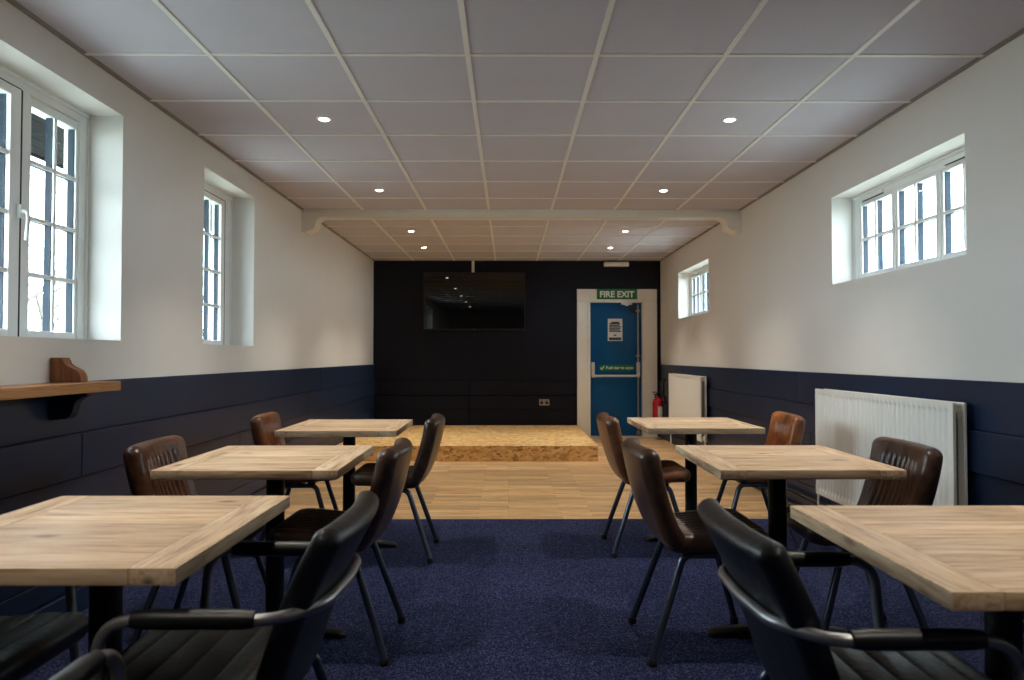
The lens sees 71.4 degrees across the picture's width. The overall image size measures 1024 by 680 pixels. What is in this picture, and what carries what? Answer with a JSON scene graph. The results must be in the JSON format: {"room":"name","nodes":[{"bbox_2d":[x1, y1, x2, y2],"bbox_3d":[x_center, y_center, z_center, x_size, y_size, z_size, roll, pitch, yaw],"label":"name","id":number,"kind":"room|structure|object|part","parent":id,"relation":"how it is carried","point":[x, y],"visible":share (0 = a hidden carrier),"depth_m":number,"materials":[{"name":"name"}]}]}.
{"room":"community hall","nodes":[
{"label":"community hall","id":0,"kind":"room"},
{"bbox_2d":[0,0,373,385],"bbox_3d":[-2.137,-0.089,3.878,0.300,2.692,13.570,0,-1,0],"label":"wall","id":1,"kind":"structure","parent":0,"point":[300,300],"depth_m":4.14,"materials":[{"name":"white paint"}]},
{"bbox_2d":[0,65,89,338],"bbox_3d":[-2.166,-0.582,2.889,0.140,1.158,1.477,0,-1,0],"label":"window","id":2,"kind":"structure","parent":1,"relation":"in","point":[19,97],"depth_m":3.32,"materials":[{"name":"white plastic"}]},
{"bbox_3d":[-2.192,-0.558,2.889,0.072,1.097,0.464,0,-1,0],"label":"sash","id":3,"kind":"part","parent":2,"relation":"part of","materials":[{"name":"white plastic"}]},
{"bbox_3d":[-2.124,-0.511,3.100,0.056,0.161,0.026,0,-1,11],"label":"handle","id":4,"kind":"part","parent":2,"relation":"part of","materials":[{"name":"white plastic"}]},
{"bbox_3d":[-2.200,-0.546,3.372,0.060,1.097,0.374,0,-1,0],"label":"sash","id":5,"kind":"part","parent":2,"relation":"part of","materials":[{"name":"white plastic"}]},
{"bbox_2d":[0,381,120,419],"bbox_3d":[-1.865,0.239,2.061,0.186,0.160,2.350,0,-1,0],"label":"wall shelf","id":6,"kind":"object","parent":1,"relation":"attached to","point":[67,397],"visible":0.88,"depth_m":2.97,"materials":[{"name":"brown wood"}]},
{"bbox_2d":[50,358,87,381],"bbox_3d":[-1.913,0.129,3.076,0.133,0.106,0.055,0,-1,0],"label":"bookend","id":7,"kind":"object","parent":6,"relation":"on","point":[61,369],"visible":1,"depth_m":3.05,"materials":[{"name":"brown wood"}]},
{"bbox_2d":[31,112,211,231],"bbox_3d":[-2.662,-1.228,5.517,0.726,0.195,13.000,0,-1,0],"label":"building","id":8,"kind":"structure","parent":1,"relation":"attached to","point":[38,124],"depth_m":4.26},
{"bbox_2d":[28,486,286,614],"bbox_3d":[-1.979,1.198,3.849,0.036,0.118,12.970,0,-1,0],"label":"baseboard","id":9,"kind":"structure","parent":1,"relation":"attached to","point":[58,604],"depth_m":3.21,"materials":[{"name":"blue paint"}]},
{"bbox_2d":[0,364,374,616],"bbox_3d":[-1.974,0.680,3.861,0.034,0.953,12.970,0,-1,0],"label":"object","id":10,"kind":"structure","parent":1,"relation":"attached to","point":[42,458],"depth_m":3.79,"materials":[{"name":"blue paint"}]},
{"bbox_2d":[203,182,232,344],"bbox_3d":[-2.176,-0.532,5.048,0.140,1.158,0.917,0,-1,0],"label":"window","id":11,"kind":"structure","parent":1,"relation":"in","point":[217,284],"depth_m":5.30,"materials":[{"name":"white plastic"}]},
{"bbox_3d":[-2.202,-0.507,5.047,0.072,1.097,0.642,0,-1,0],"label":"sash","id":12,"kind":"part","parent":11,"relation":"part of","materials":[{"name":"white plastic"}]},
{"bbox_2d":[373,261,660,436],"bbox_3d":[0.075,0.125,10.520,4.188,2.572,0.300,0,-1,0],"label":"wall","id":13,"kind":"structure","parent":0,"point":[546,350],"depth_m":10.37,"materials":[{"name":"black paint"}]},
{"bbox_2d":[423,272,524,329],"bbox_3d":[-0.546,-0.562,10.340,1.472,0.834,0.086,0,-1,0],"label":"television","id":14,"kind":"object","parent":13,"relation":"attached to","point":[451,300],"visible":1,"depth_m":10.30,"materials":[{"name":"black plastic"}]},
{"bbox_2d":[375,381,576,424],"bbox_3d":[-0.525,1.001,10.334,2.928,0.813,0.034,0,-1,0],"label":"trim","id":15,"kind":"structure","parent":13,"relation":"attached to","point":[491,402],"depth_m":10.33,"materials":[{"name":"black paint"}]},
{"bbox_2d":[539,399,548,404],"bbox_3d":[0.468,0.903,10.332,0.147,0.088,0.011,0,-1,0],"label":"wall socket","id":16,"kind":"object","parent":13,"relation":"attached to","point":[541,401],"visible":1,"depth_m":10.33,"materials":[{"name":"metal"}]},
{"bbox_2d":[604,262,628,266],"bbox_3d":[1.520,-1.102,10.363,0.360,0.065,0.084,0,-1,0],"label":"emergency light","id":17,"kind":"object","parent":13,"relation":"attached to","point":[606,264],"visible":1,"depth_m":10.32,"materials":[{"name":"white paint"}]},
{"bbox_2d":[605,263,627,265],"bbox_3d":[1.520,-1.099,10.328,0.330,0.043,0.015,0,-1,0],"label":"diffuser","id":18,"kind":"object","parent":17,"relation":"attached to","point":[606,264],"depth_m":10.32,"materials":[{"name":"white plastic"}]},
{"bbox_2d":[577,289,657,436],"bbox_3d":[1.530,0.334,10.400,1.165,2.150,0.185,0,-1,0],"label":"door","id":19,"kind":"structure","parent":13,"relation":"in","point":[620,394],"depth_m":10.38,"materials":[{"name":"blue paint"}]},
{"bbox_2d":[608,319,621,340],"bbox_3d":[1.508,-0.149,10.411,0.213,0.325,0.004,0,-1,0],"label":"notice","id":20,"kind":"object","parent":19,"relation":"attached to","point":[614,325],"visible":1,"depth_m":10.41,"materials":[{"name":"white paper"}]},
{"bbox_2d":[599,365,633,370],"bbox_3d":[1.527,0.408,10.397,0.505,0.090,0.007,0,-1,0],"label":"sign","id":21,"kind":"object","parent":19,"relation":"attached to","point":[601,367],"visible":1,"depth_m":10.39,"materials":[{"name":"green plastic"}]},
{"bbox_2d":[597,289,636,298],"bbox_3d":[1.528,-0.666,10.356,0.587,0.147,0.014,0,-1,0],"label":"exit sign","id":22,"kind":"object","parent":19,"relation":"attached to","point":[601,293],"visible":1,"depth_m":10.35,"materials":[{"name":"green plastic"}]},
{"bbox_3d":[1.669,-0.523,10.371,0.160,0.051,0.044,0,-1,0],"label":"strike plate","id":23,"kind":"part","parent":19,"relation":"part of","materials":[{"name":"white paint"}]},
{"bbox_3d":[1.839,0.431,10.382,0.060,1.895,0.040,0,-1,0],"label":"bolt rod","id":24,"kind":"part","parent":19,"relation":"part of","materials":[{"name":"metal"}]},
{"bbox_2d":[15,0,1023,259],"bbox_3d":[0.107,-1.364,3.918,4.788,0.100,13.570,0,-1,0],"label":"ceiling","id":25,"kind":"structure","parent":0,"point":[135,26],"depth_m":3.78,"materials":[{"name":"grey tile"}]},
{"bbox_2d":[316,116,331,121],"bbox_3d":[-1.110,-1.302,4.206,0.086,0.014,0.086,0,-1,0],"label":"recessed light","id":26,"kind":"object","parent":25,"relation":"in","point":[320,118],"visible":1,"depth_m":4.19,"materials":[{"name":"white"}]},
{"bbox_2d":[302,209,740,235],"bbox_3d":[0.092,-1.137,6.879,4.188,0.222,0.180,0,-1,0],"label":"ceiling beam","id":27,"kind":"structure","parent":25,"relation":"attached to","point":[312,219],"depth_m":6.81,"materials":[{"name":"white paint"}]},
{"bbox_2d":[84,0,983,260],"bbox_3d":[0.107,-1.313,3.917,4.188,0.010,12.970,0,-1,0],"label":"ceiling grid","id":28,"kind":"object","parent":25,"relation":"attached to","point":[467,54],"depth_m":3.92,"materials":[{"name":"white metal"}]},
{"bbox_2d":[722,117,736,122],"bbox_3d":[1.290,-1.301,4.218,0.086,0.014,0.086,0,-1,0],"label":"recessed light","id":29,"kind":"object","parent":25,"relation":"in","point":[727,119],"visible":1,"depth_m":4.21,"materials":[{"name":"white"}]},
{"bbox_2d":[22,519,1023,679],"bbox_3d":[0.121,1.240,1.085,4.788,0.104,8.025,0,-1,0],"label":"floor","id":30,"kind":"structure","parent":0,"point":[497,599],"depth_m":3.34,"materials":[{"name":"navy carpet"}]},
{"bbox_2d":[0,586,88,679],"bbox_3d":[-1.421,0.799,1.700,0.591,0.806,0.564,0,-1,0],"label":"armchair","id":31,"kind":"object","parent":30,"relation":"on","point":[28,642],"visible":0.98,"depth_m":1.78,"materials":[{"name":"black leather"}]},
{"bbox_3d":[-1.418,0.875,1.698,0.514,0.642,0.548,0,-1,0],"label":"arm frame","id":32,"kind":"part","parent":31,"relation":"part of","materials":[{"name":"black metal"}]},
{"bbox_2d":[49,649,126,679],"bbox_3d":[-0.981,0.785,1.100,0.564,0.806,0.591,0,-1,0],"label":"armchair","id":33,"kind":"object","parent":30,"relation":"on","point":[87,666],"visible":1,"depth_m":1.20,"materials":[{"name":"black leather"}]},
{"bbox_3d":[-0.981,0.861,1.101,0.548,0.642,0.514,0,-1,0],"label":"arm frame","id":34,"kind":"part","parent":33,"relation":"part of","materials":[{"name":"black metal"}]},
{"bbox_2d":[0,496,289,652],"bbox_3d":[-1.007,0.831,1.761,0.685,0.746,0.735,0,-1,0],"label":"dining table","id":35,"kind":"object","parent":30,"relation":"on","point":[105,544],"visible":0.96,"depth_m":1.69,"materials":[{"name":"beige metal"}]},
{"bbox_2d":[123,435,265,645],"bbox_3d":[-1.302,0.828,3.006,0.530,0.811,0.464,0,-1,-3],"label":"dining chair","id":36,"kind":"object","parent":30,"relation":"on","point":[140,458],"visible":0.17,"depth_m":2.89,"materials":[{"name":"brown leather"}]},
{"bbox_3d":[-1.380,1.020,2.815,0.262,0.411,0.048,0,-1,-15],"label":"leg","id":37,"kind":"part","parent":36,"relation":"part of","materials":[{"name":"black metal"}]},
{"bbox_3d":[-1.466,0.613,3.001,0.202,0.382,0.460,0,-1,-3],"label":"backrest","id":38,"kind":"part","parent":36,"relation":"part of","materials":[{"name":"brown leather"}]},
{"bbox_3d":[-1.401,1.028,3.177,0.262,0.411,0.048,0,-1,9],"label":"leg","id":39,"kind":"part","parent":36,"relation":"part of","materials":[{"name":"black metal"}]},
{"bbox_3d":[-1.140,1.020,2.829,0.235,0.411,0.048,0,-1,10],"label":"leg","id":40,"kind":"part","parent":36,"relation":"part of","materials":[{"name":"black metal"}]},
{"bbox_3d":[-1.238,0.773,3.011,0.401,0.099,0.444,0,-1,-3],"label":"seat","id":41,"kind":"part","parent":36,"relation":"part of","materials":[{"name":"brown leather"}]},
{"bbox_3d":[-1.160,1.028,3.191,0.235,0.411,0.048,0,-1,-17],"label":"leg","id":42,"kind":"part","parent":36,"relation":"part of","materials":[{"name":"black metal"}]},
{"bbox_2d":[90,490,378,679],"bbox_3d":[-0.631,0.799,1.679,0.591,0.806,0.564,0,-1,0],"label":"armchair","id":43,"kind":"object","parent":30,"relation":"on","point":[204,643],"visible":1,"depth_m":1.55,"materials":[{"name":"black leather"}]},
{"bbox_3d":[-0.710,0.764,1.679,0.433,0.084,0.464,0,-1,0],"label":"seat","id":44,"kind":"part","parent":43,"relation":"part of","materials":[{"name":"black leather"}]},
{"bbox_3d":[-0.634,0.875,1.677,0.514,0.642,0.548,0,-1,0],"label":"arm frame","id":45,"kind":"part","parent":43,"relation":"part of","materials":[{"name":"grey metal"}]},
{"bbox_3d":[-0.443,0.594,1.685,0.215,0.397,0.484,0,-1,0],"label":"backrest","id":46,"kind":"part","parent":43,"relation":"part of","materials":[{"name":"black leather"}]},
{"bbox_3d":[-0.551,1.004,1.877,0.320,0.396,0.042,0,-1,-6],"label":"leg","id":47,"kind":"part","parent":43,"relation":"part of","materials":[{"name":"black metal"}]},
{"bbox_2d":[150,445,373,638],"bbox_3d":[-0.987,0.859,2.966,0.685,0.746,0.735,0,-1,-1],"label":"dining table","id":48,"kind":"object","parent":30,"relation":"on","point":[275,465],"visible":0.71,"depth_m":2.89,"materials":[{"name":"brown wood"}]},
{"bbox_2d":[250,412,338,557],"bbox_3d":[-1.311,0.859,4.372,0.530,0.811,0.464,0,-1,-5],"label":"dining chair","id":49,"kind":"object","parent":30,"relation":"on","point":[263,426],"visible":0.23,"depth_m":4.21,"materials":[{"name":"brown leather"}]},
{"bbox_3d":[-1.474,0.645,4.362,0.202,0.382,0.460,0,-1,-5],"label":"backrest","id":50,"kind":"part","parent":49,"relation":"part of","materials":[{"name":"brown leather"}]},
{"bbox_3d":[-1.381,1.051,4.171,0.254,0.411,0.079,0,-1,-5],"label":"leg","id":51,"kind":"part","parent":49,"relation":"part of","materials":[{"name":"black metal"}]},
{"bbox_3d":[-1.416,1.060,4.540,0.262,0.411,0.048,0,-1,7],"label":"leg","id":52,"kind":"part","parent":49,"relation":"part of","materials":[{"name":"black metal"}]},
{"bbox_3d":[-1.247,0.805,4.380,0.401,0.099,0.444,0,-1,-5],"label":"seat","id":53,"kind":"part","parent":49,"relation":"part of","materials":[{"name":"brown leather"}]},
{"bbox_3d":[-1.143,1.052,4.201,0.235,0.411,0.048,0,-1,8],"label":"leg","id":54,"kind":"part","parent":49,"relation":"part of","materials":[{"name":"black metal"}]},
{"bbox_3d":[-1.176,1.060,4.562,0.235,0.411,0.048,0,-1,-19],"label":"leg","id":55,"kind":"part","parent":49,"relation":"part of","materials":[{"name":"black metal"}]},
{"bbox_2d":[268,437,412,666],"bbox_3d":[-0.679,0.825,2.908,0.530,0.811,0.464,0,-1,0],"label":"dining chair","id":56,"kind":"object","parent":30,"relation":"on","point":[392,464],"visible":0.7,"depth_m":2.73,"materials":[{"name":"brown leather"}]},
{"bbox_3d":[-0.831,1.017,2.722,0.235,0.411,0.048,0,-1,-14],"label":"leg","id":57,"kind":"part","parent":56,"relation":"part of","materials":[{"name":"black metal"}]},
{"bbox_3d":[-0.744,0.771,2.909,0.401,0.099,0.444,0,-1,0],"label":"seat","id":58,"kind":"part","parent":56,"relation":"part of","materials":[{"name":"brown leather"}]},
{"bbox_3d":[-0.590,1.018,2.723,0.262,0.411,0.048,0,-1,12],"label":"leg","id":59,"kind":"part","parent":56,"relation":"part of","materials":[{"name":"black metal"}]},
{"bbox_3d":[-0.515,0.611,2.914,0.202,0.382,0.460,0,-1,0],"label":"backrest","id":60,"kind":"part","parent":56,"relation":"part of","materials":[{"name":"brown leather"}]},
{"bbox_3d":[-0.592,1.026,3.086,0.262,0.411,0.048,0,-1,-12],"label":"leg","id":61,"kind":"part","parent":56,"relation":"part of","materials":[{"name":"black metal"}]},
{"bbox_2d":[274,419,412,547],"bbox_3d":[-0.996,0.891,4.356,0.685,0.746,0.735,0,-1,-1],"label":"dining table","id":62,"kind":"object","parent":30,"relation":"on","point":[349,429],"visible":0.73,"depth_m":4.31,"materials":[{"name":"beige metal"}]},
{"bbox_2d":[350,413,444,563],"bbox_3d":[-0.665,0.856,4.235,0.530,0.811,0.464,0,-1,-1],"label":"dining chair","id":63,"kind":"object","parent":30,"relation":"on","point":[433,429],"visible":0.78,"depth_m":4.04,"materials":[{"name":"brown leather"}]},
{"bbox_3d":[-0.729,0.802,4.234,0.401,0.099,0.444,0,-1,-1],"label":"seat","id":64,"kind":"part","parent":63,"relation":"part of","materials":[{"name":"brown leather"}]},
{"bbox_3d":[-0.573,1.048,4.051,0.262,0.411,0.048,0,-1,11],"label":"leg","id":65,"kind":"part","parent":63,"relation":"part of","materials":[{"name":"black metal"}]},
{"bbox_3d":[-0.501,0.642,4.243,0.202,0.382,0.460,0,-1,-1],"label":"backrest","id":66,"kind":"part","parent":63,"relation":"part of","materials":[{"name":"brown leather"}]},
{"bbox_3d":[-0.581,1.057,4.413,0.262,0.411,0.048,0,-1,-13],"label":"leg","id":67,"kind":"part","parent":63,"relation":"part of","materials":[{"name":"black metal"}]},
{"bbox_2d":[596,412,690,557],"bbox_3d":[0.787,0.859,4.345,0.530,0.811,0.464,0,-1,0],"label":"dining chair","id":68,"kind":"object","parent":30,"relation":"on","point":[609,429],"visible":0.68,"depth_m":4.15,"materials":[{"name":"brown leather"}]},
{"bbox_3d":[0.623,0.644,4.349,0.202,0.382,0.460,0,-1,0],"label":"backrest","id":69,"kind":"part","parent":68,"relation":"part of","materials":[{"name":"brown leather"}]},
{"bbox_3d":[0.698,1.060,4.521,0.262,0.411,0.048,0,-1,12],"label":"leg","id":70,"kind":"part","parent":68,"relation":"part of","materials":[{"name":"black metal"}]},
{"bbox_3d":[0.699,1.051,4.159,0.262,0.411,0.048,0,-1,-12],"label":"leg","id":71,"kind":"part","parent":68,"relation":"part of","materials":[{"name":"black metal"}]},
{"bbox_3d":[0.851,0.804,4.347,0.401,0.099,0.444,0,-1,0],"label":"seat","id":72,"kind":"part","parent":68,"relation":"part of","materials":[{"name":"brown leather"}]},
{"bbox_3d":[0.940,1.051,4.160,0.235,0.411,0.048,0,-1,13],"label":"leg","id":73,"kind":"part","parent":68,"relation":"part of","materials":[{"name":"black metal"}]},
{"bbox_2d":[622,437,768,666],"bbox_3d":[0.725,0.825,2.905,0.530,0.811,0.464,0,-1,0],"label":"dining chair","id":74,"kind":"object","parent":30,"relation":"on","point":[685,532],"visible":0.75,"depth_m":2.72,"materials":[{"name":"brown leather"}]},
{"bbox_3d":[0.636,1.026,3.082,0.262,0.411,0.048,0,-1,12],"label":"leg","id":75,"kind":"part","parent":74,"relation":"part of","materials":[{"name":"black metal"}]},
{"bbox_3d":[0.561,0.611,2.909,0.202,0.382,0.460,0,-1,0],"label":"backrest","id":76,"kind":"part","parent":74,"relation":"part of","materials":[{"name":"brown leather"}]},
{"bbox_3d":[0.637,1.018,2.719,0.262,0.411,0.048,0,-1,-12],"label":"leg","id":77,"kind":"part","parent":74,"relation":"part of","materials":[{"name":"black metal"}]},
{"bbox_3d":[0.878,1.017,2.720,0.235,0.411,0.048,0,-1,13],"label":"leg","id":78,"kind":"part","parent":74,"relation":"part of","materials":[{"name":"black metal"}]},
{"bbox_3d":[0.789,0.771,2.907,0.401,0.099,0.444,0,-1,0],"label":"seat","id":79,"kind":"part","parent":74,"relation":"part of","materials":[{"name":"brown leather"}]},
{"bbox_3d":[0.876,1.026,3.083,0.235,0.411,0.048,0,-1,-14],"label":"leg","id":80,"kind":"part","parent":74,"relation":"part of","materials":[{"name":"black metal"}]},
{"bbox_2d":[627,417,764,541],"bbox_3d":[1.133,0.895,4.506,0.685,0.746,0.735,0,-1,0],"label":"dining table","id":81,"kind":"object","parent":30,"relation":"on","point":[689,426],"visible":0.73,"depth_m":4.47,"materials":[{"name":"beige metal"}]},
{"bbox_2d":[716,411,804,550],"bbox_3d":[1.503,0.860,4.403,0.530,0.811,0.464,0,-1,4],"label":"dining chair","id":82,"kind":"object","parent":30,"relation":"on","point":[785,428],"visible":0.3,"depth_m":4.26,"materials":[{"name":"brown leather"}]},
{"bbox_3d":[1.363,1.061,4.589,0.235,0.411,0.048,0,-1,17],"label":"leg","id":83,"kind":"part","parent":82,"relation":"part of","materials":[{"name":"black metal"}]},
{"bbox_3d":[1.339,1.052,4.227,0.235,0.411,0.048,0,-1,-10],"label":"leg","id":84,"kind":"part","parent":82,"relation":"part of","materials":[{"name":"black metal"}]},
{"bbox_3d":[1.439,0.806,4.408,0.401,0.099,0.444,0,-1,4],"label":"seat","id":85,"kind":"part","parent":82,"relation":"part of","materials":[{"name":"brown leather"}]},
{"bbox_3d":[1.603,1.061,4.573,0.262,0.411,0.048,0,-1,-8],"label":"leg","id":86,"kind":"part","parent":82,"relation":"part of","materials":[{"name":"black metal"}]},
{"bbox_3d":[1.578,1.052,4.203,0.254,0.411,0.079,0,-1,4],"label":"leg","id":87,"kind":"part","parent":82,"relation":"part of","materials":[{"name":"black metal"}]},
{"bbox_3d":[1.667,0.645,4.397,0.202,0.382,0.460,0,-1,4],"label":"backrest","id":88,"kind":"part","parent":82,"relation":"part of","materials":[{"name":"brown leather"}]},
{"bbox_2d":[675,445,906,637],"bbox_3d":[1.110,0.859,2.976,0.685,0.746,0.735,0,-1,0],"label":"dining table","id":89,"kind":"object","parent":30,"relation":"on","point":[777,464],"visible":0.75,"depth_m":2.94,"materials":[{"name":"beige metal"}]},
{"bbox_2d":[697,498,1023,679],"bbox_3d":[0.745,0.797,1.578,0.591,0.806,0.564,0,-1,0],"label":"armchair","id":90,"kind":"object","parent":30,"relation":"on","point":[790,641],"visible":1,"depth_m":1.45,"materials":[{"name":"black leather"}]},
{"bbox_3d":[0.663,1.002,1.774,0.320,0.396,0.042,0,-1,5],"label":"leg","id":91,"kind":"part","parent":90,"relation":"part of","materials":[{"name":"black metal"}]},
{"bbox_3d":[0.557,0.592,1.581,0.215,0.397,0.484,0,-1,0],"label":"backrest","id":92,"kind":"part","parent":90,"relation":"part of","materials":[{"name":"black leather"}]},
{"bbox_3d":[0.748,0.872,1.576,0.514,0.642,0.548,0,-1,0],"label":"arm frame","id":93,"kind":"part","parent":90,"relation":"part of","materials":[{"name":"grey metal"}]},
{"bbox_3d":[0.824,0.762,1.579,0.433,0.084,0.464,0,-1,0],"label":"seat","id":94,"kind":"part","parent":90,"relation":"part of","materials":[{"name":"black leather"}]},
{"bbox_2d":[787,437,942,630],"bbox_3d":[1.430,0.826,2.946,0.530,0.811,0.464,0,-1,2],"label":"dining chair","id":95,"kind":"object","parent":30,"relation":"on","point":[922,463],"visible":0.38,"depth_m":2.84,"materials":[{"name":"brown leather"}]},
{"bbox_3d":[1.283,1.027,3.127,0.235,0.411,0.048,0,-1,15],"label":"leg","id":96,"kind":"part","parent":95,"relation":"part of","materials":[{"name":"black metal"}]},
{"bbox_3d":[1.365,0.772,2.949,0.401,0.099,0.444,0,-1,2],"label":"seat","id":97,"kind":"part","parent":95,"relation":"part of","materials":[{"name":"brown leather"}]},
{"bbox_3d":[1.272,1.018,2.764,0.235,0.411,0.048,0,-1,-12],"label":"leg","id":98,"kind":"part","parent":95,"relation":"part of","materials":[{"name":"black metal"}]},
{"bbox_3d":[1.523,1.027,3.120,0.262,0.411,0.048,0,-1,-10],"label":"leg","id":99,"kind":"part","parent":95,"relation":"part of","materials":[{"name":"black metal"}]},
{"bbox_3d":[1.593,0.612,2.946,0.202,0.382,0.460,0,-1,2],"label":"backrest","id":100,"kind":"part","parent":95,"relation":"part of","materials":[{"name":"brown leather"}]},
{"bbox_3d":[1.512,1.018,2.757,0.262,0.411,0.048,0,-1,13],"label":"leg","id":101,"kind":"part","parent":95,"relation":"part of","materials":[{"name":"black metal"}]},
{"bbox_2d":[790,505,1023,679],"bbox_3d":[1.122,0.828,1.622,0.685,0.746,0.735,0,-1,0],"label":"dining table","id":102,"kind":"object","parent":30,"relation":"on","point":[961,558],"visible":1,"depth_m":1.59,"materials":[{"name":"beige wood"}]},
{"bbox_2d":[285,437,788,518],"bbox_3d":[0.087,1.400,7.868,4.788,0.100,5.545,0,-1,0],"label":"floor","id":103,"kind":"structure","parent":0,"point":[451,489],"depth_m":6.16,"materials":[{"name":"brown wood"}]},
{"bbox_2d":[336,425,597,460],"bbox_3d":[-0.514,1.294,9.131,2.938,0.169,2.382,0,-1,0],"label":"stage platform","id":104,"kind":"object","parent":103,"relation":"on","point":[458,442],"visible":0.74,"depth_m":8.16,"materials":[{"name":"beige wood"}]},
{"bbox_2d":[660,33,1023,382],"bbox_3d":[2.351,-0.088,3.900,0.300,2.692,13.570,0,-1,0],"label":"wall","id":105,"kind":"structure","parent":0,"point":[784,295],"depth_m":4.31,"materials":[{"name":"white paint"}]},
{"bbox_2d":[6,0,1023,260],"bbox_3d":[0.107,-1.309,3.917,4.188,0.014,12.970,0,-1,0],"label":"trim","id":106,"kind":"structure","parent":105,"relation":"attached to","point":[14,3],"depth_m":4.08,"materials":[{"name":"white paint"}]},
{"bbox_2d":[652,392,663,416],"bbox_3d":[2.056,1.014,10.029,0.159,0.572,0.159,-1,-2,32],"label":"fire extinguisher","id":107,"kind":"object","parent":105,"relation":"attached to","point":[657,404],"visible":0.66,"depth_m":9.97,"materials":[{"name":"red paint"}]},
{"bbox_2d":[669,373,706,444],"bbox_3d":[2.115,0.890,8.547,0.118,0.944,1.665,0,-1,0],"label":"panel radiator","id":108,"kind":"object","parent":105,"relation":"attached to","point":[687,393],"visible":0.65,"depth_m":8.30,"materials":[{"name":"white metal"}]},
{"bbox_2d":[689,264,708,315],"bbox_3d":[2.362,-0.592,8.603,0.082,0.597,1.410,0,-1,0],"label":"window","id":109,"kind":"structure","parent":105,"relation":"in","point":[703,273],"depth_m":8.91,"materials":[{"name":"white plastic"}]},
{"bbox_3d":[2.367,-0.575,9.040,0.060,0.494,0.412,0,-1,0],"label":"sash","id":110,"kind":"part","parent":109,"relation":"part of","materials":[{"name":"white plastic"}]},
{"bbox_3d":[2.369,-0.586,8.590,0.060,0.494,0.427,0,-1,0],"label":"sash","id":111,"kind":"part","parent":109,"relation":"part of","materials":[{"name":"white plastic"}]},
{"bbox_2d":[787,485,831,505],"bbox_3d":[2.152,1.125,4.636,0.028,0.028,5.300,0,-1,0],"label":"pipe","id":112,"kind":"object","parent":105,"relation":"attached to","point":[801,493],"visible":0.02,"depth_m":5.17,"materials":[{"name":"black metal"}]},
{"bbox_2d":[659,364,1023,505],"bbox_3d":[2.188,0.681,3.881,0.034,0.953,12.970,0,-1,0],"label":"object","id":113,"kind":"structure","parent":105,"relation":"attached to","point":[995,410],"depth_m":4.14,"materials":[{"name":"blue paint"}]},
{"bbox_2d":[659,434,1023,629],"bbox_3d":[2.193,1.198,3.869,0.036,0.118,12.970,0,-1,0],"label":"baseboard","id":114,"kind":"structure","parent":105,"relation":"attached to","point":[791,495],"depth_m":5.54,"materials":[{"name":"blue paint"}]},
{"bbox_2d":[815,389,967,505],"bbox_3d":[2.137,0.787,4.108,0.118,0.944,1.625,0,-1,0],"label":"panel radiator","id":115,"kind":"object","parent":105,"relation":"attached to","point":[849,422],"visible":0.63,"depth_m":3.96,"materials":[{"name":"white metal"}]},
{"bbox_2d":[759,487,1023,625],"bbox_3d":[2.152,1.230,4.633,0.028,0.028,5.300,0,-1,0],"label":"pipe","id":116,"kind":"object","parent":105,"relation":"attached to","point":[789,501],"visible":0.02,"depth_m":5.46,"materials":[{"name":"metal"}]},
{"bbox_2d":[852,146,966,279],"bbox_3d":[2.384,-0.695,4.174,0.082,0.597,1.430,0,-1,0],"label":"window","id":117,"kind":"structure","parent":105,"relation":"in","point":[942,169],"depth_m":4.28,"materials":[{"name":"white plastic"}]},
{"bbox_2d":[862,189,883,201],"bbox_3d":[2.348,-0.940,4.635,0.014,0.026,0.260,0,-1,0],"label":"vent","id":118,"kind":"object","parent":117,"relation":"attached to","point":[873,195],"depth_m":4.62,"materials":[{"name":"plastic"}]},
{"bbox_3d":[2.388,-0.678,4.612,0.060,0.494,0.412,0,-1,0],"label":"sash","id":119,"kind":"part","parent":117,"relation":"part of","materials":[{"name":"white plastic"}]},
{"bbox_3d":[2.390,-0.689,4.161,0.060,0.494,0.427,0,-1,0],"label":"sash","id":120,"kind":"part","parent":117,"relation":"part of","materials":[{"name":"white plastic"}]},
{"bbox_3d":[2.393,-0.699,3.713,0.060,0.494,0.410,0,-1,0],"label":"sash","id":121,"kind":"part","parent":117,"relation":"part of","materials":[{"name":"white plastic"}]},
{"bbox_2d":[944,152,964,165],"bbox_3d":[2.352,-0.961,3.725,0.014,0.026,0.280,0,-1,0],"label":"vent","id":122,"kind":"object","parent":117,"relation":"attached to","point":[956,158],"depth_m":3.78,"materials":[{"name":"plastic"}]},
{"label":"outside","id":123,"kind":"structure","parent":0,"visible":0},
{"bbox_3d":[-21.205,1.854,12.357,37.712,0.200,65.000,0,-1,0],"label":"ground","id":124,"kind":"structure","parent":123,"visible":0},
{"bbox_2d":[28,213,62,331],"bbox_3d":[-13.350,-1.065,20.813,4.562,6.253,7.517,0,-1,-20],"label":"bare tree","id":125,"kind":"object","parent":124,"relation":"on","point":[40,307],"visible":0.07,"depth_m":19.82,"materials":[{"name":"grey plant"}]},
{"bbox_2d":[28,161,62,301],"bbox_3d":[-8.484,-1.200,11.616,3.976,6.078,5.772,0,-1,18],"label":"bare tree","id":126,"kind":"object","parent":124,"relation":"on","point":[40,291],"visible":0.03,"depth_m":12.34,"materials":[{"name":"grey plant"}]}
]}

